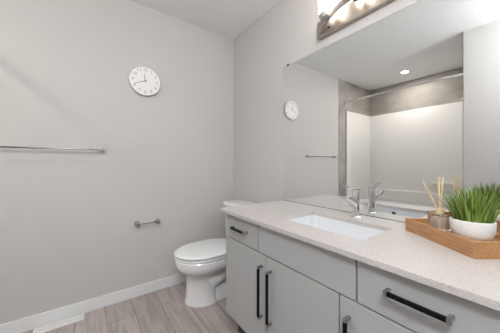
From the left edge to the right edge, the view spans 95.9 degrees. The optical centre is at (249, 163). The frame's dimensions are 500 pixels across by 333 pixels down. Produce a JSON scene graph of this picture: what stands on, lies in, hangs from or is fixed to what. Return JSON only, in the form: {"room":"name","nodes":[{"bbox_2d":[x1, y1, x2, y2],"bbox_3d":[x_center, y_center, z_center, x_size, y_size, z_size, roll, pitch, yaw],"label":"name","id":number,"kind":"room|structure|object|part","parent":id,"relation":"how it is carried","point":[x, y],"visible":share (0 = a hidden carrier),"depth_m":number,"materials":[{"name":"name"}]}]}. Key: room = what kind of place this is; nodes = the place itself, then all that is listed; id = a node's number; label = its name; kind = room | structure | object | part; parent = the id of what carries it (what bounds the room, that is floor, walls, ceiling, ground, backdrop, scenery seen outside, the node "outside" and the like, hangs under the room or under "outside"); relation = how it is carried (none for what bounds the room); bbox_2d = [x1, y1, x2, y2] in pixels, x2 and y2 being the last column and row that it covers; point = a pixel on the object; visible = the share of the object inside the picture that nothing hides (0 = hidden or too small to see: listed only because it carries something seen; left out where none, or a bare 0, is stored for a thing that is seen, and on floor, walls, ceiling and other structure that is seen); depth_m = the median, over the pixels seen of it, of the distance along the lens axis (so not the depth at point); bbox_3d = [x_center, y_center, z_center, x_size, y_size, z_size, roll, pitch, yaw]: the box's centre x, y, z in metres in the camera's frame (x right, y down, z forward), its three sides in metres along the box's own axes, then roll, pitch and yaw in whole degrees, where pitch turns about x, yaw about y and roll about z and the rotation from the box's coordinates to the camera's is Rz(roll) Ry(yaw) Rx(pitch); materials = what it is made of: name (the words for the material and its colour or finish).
{"room":"bathroom","nodes":[
{"label":"bathroom","id":0,"kind":"room"},
{"bbox_2d":[0,0,233,324],"bbox_3d":[-1.397,-0.118,1.614,3.134,2.440,0.100,0,0,-36],"label":"wall","id":1,"kind":"structure","parent":0,"point":[69,235],"depth_m":1.73,"materials":[{"name":"grey paint"}]},
{"bbox_2d":[0,146,103,151],"bbox_3d":[-1.367,-0.105,1.534,0.631,0.031,0.064,0,0,-36],"label":"towel bar","id":2,"kind":"object","parent":1,"relation":"attached to","point":[100,149],"visible":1,"depth_m":1.51,"materials":[{"name":"grey metal"}]},
{"bbox_2d":[0,273,185,332],"bbox_3d":[-0.970,1.058,1.851,1.939,0.088,0.013,0,0,-36],"label":"baseboard","id":3,"kind":"structure","parent":1,"relation":"attached to","point":[48,317],"depth_m":1.67,"materials":[{"name":"white wood"}]},
{"bbox_2d":[128,66,160,95],"bbox_3d":[-0.886,-0.698,1.902,0.248,0.248,0.027,0,0,-36],"label":"wall clock","id":4,"kind":"object","parent":1,"relation":"attached to","point":[143,80],"visible":1,"depth_m":1.89,"materials":[{"name":"white plastic"}]},
{"bbox_2d":[134,218,159,226],"bbox_3d":[-0.862,0.496,1.899,0.202,0.044,0.062,0,0,-36],"label":"toilet paper holder","id":5,"kind":"object","parent":1,"relation":"attached to","point":[136,223],"visible":1,"depth_m":1.88,"materials":[{"name":"grey metal"}]},
{"bbox_3d":[-0.926,0.496,1.853,0.044,0.044,0.062,0,0,-36],"label":"post","id":6,"kind":"part","parent":5,"relation":"part of","materials":[{"name":"grey metal"}]},
{"bbox_2d":[22,282,238,332],"bbox_3d":[-0.556,1.132,0.445,3.134,0.060,2.980,0,0,-36],"label":"floor","id":7,"kind":"structure","parent":0,"point":[165,310],"depth_m":1.61,"materials":[{"name":"beige wood"}]},
{"bbox_2d":[33,313,83,332],"bbox_3d":[-1.305,1.098,1.546,0.271,0.006,0.079,0,0,-36],"label":"floor vent","id":8,"kind":"object","parent":7,"relation":"in","point":[77,318],"visible":1,"depth_m":1.54,"materials":[{"name":"white metal"}]},
{"bbox_2d":[174,200,256,306],"bbox_3d":[-0.264,0.725,1.868,0.715,0.753,0.440,0,0,-36],"label":"toilet","id":9,"kind":"object","parent":7,"relation":"on","point":[203,262],"visible":0.6,"depth_m":1.74,"materials":[{"name":"white ceramic"}]},
{"bbox_3d":[-0.352,0.703,1.805,0.495,0.019,0.372,0,0,-36],"label":"seat","id":10,"kind":"part","parent":9,"relation":"part of","materials":[{"name":"white ceramic"}]},
{"bbox_3d":[-0.349,0.677,1.807,0.507,0.023,0.376,0,0,-36],"label":"seat lid","id":11,"kind":"part","parent":9,"relation":"part of","materials":[{"name":"white ceramic"}]},
{"bbox_3d":[-0.060,0.368,2.015,0.211,0.038,0.440,0,0,-36],"label":"tank lid","id":12,"kind":"part","parent":9,"relation":"part of","materials":[{"name":"white ceramic"}]},
{"bbox_2d":[226,214,499,332],"bbox_3d":[0.409,0.705,1.111,0.582,0.792,1.213,0,0,-36],"label":"vanity cabinet","id":13,"kind":"object","parent":7,"relation":"on","point":[277,282],"visible":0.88,"depth_m":0.87,"materials":[{"name":"grey laminate"}]},
{"bbox_3d":[-0.047,0.386,1.319,0.019,0.140,0.337,0,0,-36],"label":"drawer","id":14,"kind":"part","parent":13,"relation":"part of","materials":[{"name":"grey laminate"}]},
{"bbox_3d":[-0.029,0.706,1.295,0.019,0.489,0.398,0,0,-36],"label":"door","id":15,"kind":"part","parent":13,"relation":"part of","materials":[{"name":"grey laminate"}]},
{"bbox_3d":[0.206,0.706,0.967,0.019,0.489,0.398,0,0,-36],"label":"door","id":16,"kind":"part","parent":13,"relation":"part of","materials":[{"name":"grey laminate"}]},
{"bbox_2d":[220,200,499,310],"bbox_3d":[0.415,0.299,1.115,0.574,0.019,1.294,0,0,-36],"label":"countertop","id":17,"kind":"structure","parent":13,"relation":"on","point":[397,250],"depth_m":0.77,"materials":[{"name":"stone"}]},
{"bbox_2d":[291,215,384,239],"bbox_3d":[0.405,0.381,1.110,0.327,0.145,0.498,0,0,-36],"label":"sink","id":18,"kind":"object","parent":17,"relation":"in","point":[355,231],"visible":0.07,"depth_m":1.22,"materials":[{"name":"white ceramic"}]},
{"bbox_2d":[340,185,360,217],"bbox_3d":[0.535,0.200,1.195,0.152,0.179,0.052,0,0,-36],"label":"faucet","id":19,"kind":"object","parent":17,"relation":"on","point":[354,201],"visible":1,"depth_m":1.21,"materials":[{"name":"silver metal"}]},
{"bbox_3d":[0.527,0.201,1.190,0.132,0.074,0.033,0,0,-36],"label":"spout","id":20,"kind":"part","parent":19,"relation":"part of","materials":[{"name":"silver metal"}]},
{"bbox_3d":[0.541,0.127,1.200,0.125,0.032,0.030,0,0,-36],"label":"lever","id":21,"kind":"part","parent":19,"relation":"part of","materials":[{"name":"silver metal"}]},
{"bbox_2d":[405,218,499,258],"bbox_3d":[0.767,0.264,0.837,0.171,0.052,0.305,0,0,0],"label":"serving tray","id":22,"kind":"object","parent":17,"relation":"on","point":[418,226],"visible":0.71,"depth_m":0.76,"materials":[{"name":"brown wood"}]},
{"bbox_2d":[422,177,450,230],"bbox_3d":[0.734,0.154,0.887,0.103,0.205,0.058,0,0,0],"label":"reed diffuser","id":23,"kind":"object","parent":22,"relation":"on","point":[439,220],"visible":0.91,"depth_m":0.87,"materials":[{"name":"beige glass"}]},
{"bbox_2d":[429,213,450,230],"bbox_3d":[0.745,0.224,0.884,0.051,0.066,0.051,0,0,0],"label":"bottle","id":24,"kind":"object","parent":23,"relation":"attached to","point":[437,220],"depth_m":0.86,"materials":[{"name":"clear glass"}]},
{"bbox_2d":[434,186,499,240],"bbox_3d":[0.774,0.165,0.786,0.182,0.182,0.183,0,0,13],"label":"potted grass","id":25,"kind":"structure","parent":22,"relation":"on","point":[473,219],"depth_m":0.75,"materials":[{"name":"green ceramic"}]},
{"bbox_2d":[449,216,496,240],"bbox_3d":[0.773,0.225,0.785,0.118,0.064,0.118,0,0,-36],"label":"pot","id":26,"kind":"object","parent":25,"relation":"attached to","point":[475,229],"depth_m":0.74,"materials":[{"name":"white ceramic"}]},
{"bbox_3d":[0.442,0.706,0.638,0.019,0.489,0.401,0,0,-36],"label":"door","id":27,"kind":"part","parent":13,"relation":"part of","materials":[{"name":"grey laminate"}]},
{"bbox_3d":[0.461,0.386,0.613,0.019,0.140,0.337,0,0,-36],"label":"drawer","id":28,"kind":"part","parent":13,"relation":"part of","materials":[{"name":"grey laminate"}]},
{"bbox_2d":[129,0,279,39],"bbox_3d":[-0.556,-1.368,0.445,3.134,0.060,2.980,0,0,-36],"label":"ceiling","id":29,"kind":"structure","parent":0,"point":[227,18],"depth_m":1.98,"materials":[{"name":"white paint"}]},
{"bbox_2d":[234,0,417,202],"bbox_3d":[0.676,-0.118,1.331,0.100,2.440,2.780,0,0,-36],"label":"wall","id":30,"kind":"structure","parent":0,"point":[286,33],"depth_m":1.96,"materials":[{"name":"grey paint"}]},
{"bbox_2d":[317,0,393,39],"bbox_3d":[0.570,-0.957,1.228,0.191,0.239,0.598,0,0,-36],"label":"vanity light","id":31,"kind":"object","parent":30,"relation":"attached to","point":[333,18],"visible":1,"depth_m":1.34,"materials":[{"name":"silver metal"}]},
{"bbox_3d":[0.447,-0.892,1.361,0.060,0.050,0.050,0,0,-36],"label":"knob","id":32,"kind":"part","parent":31,"relation":"part of","materials":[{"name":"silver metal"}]},
{"bbox_3d":[0.476,-1.001,1.382,0.110,0.150,0.110,0,0,-36],"label":"lamp shade","id":33,"kind":"part","parent":31,"relation":"part of","materials":[{"name":"white glass"}]},
{"bbox_2d":[283,0,499,232],"bbox_3d":[0.645,-0.245,1.280,0.008,1.070,1.294,0,0,-36],"label":"mirror","id":34,"kind":"object","parent":30,"relation":"attached to","point":[410,97],"visible":0.99,"depth_m":1.12,"materials":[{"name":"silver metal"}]}
]}

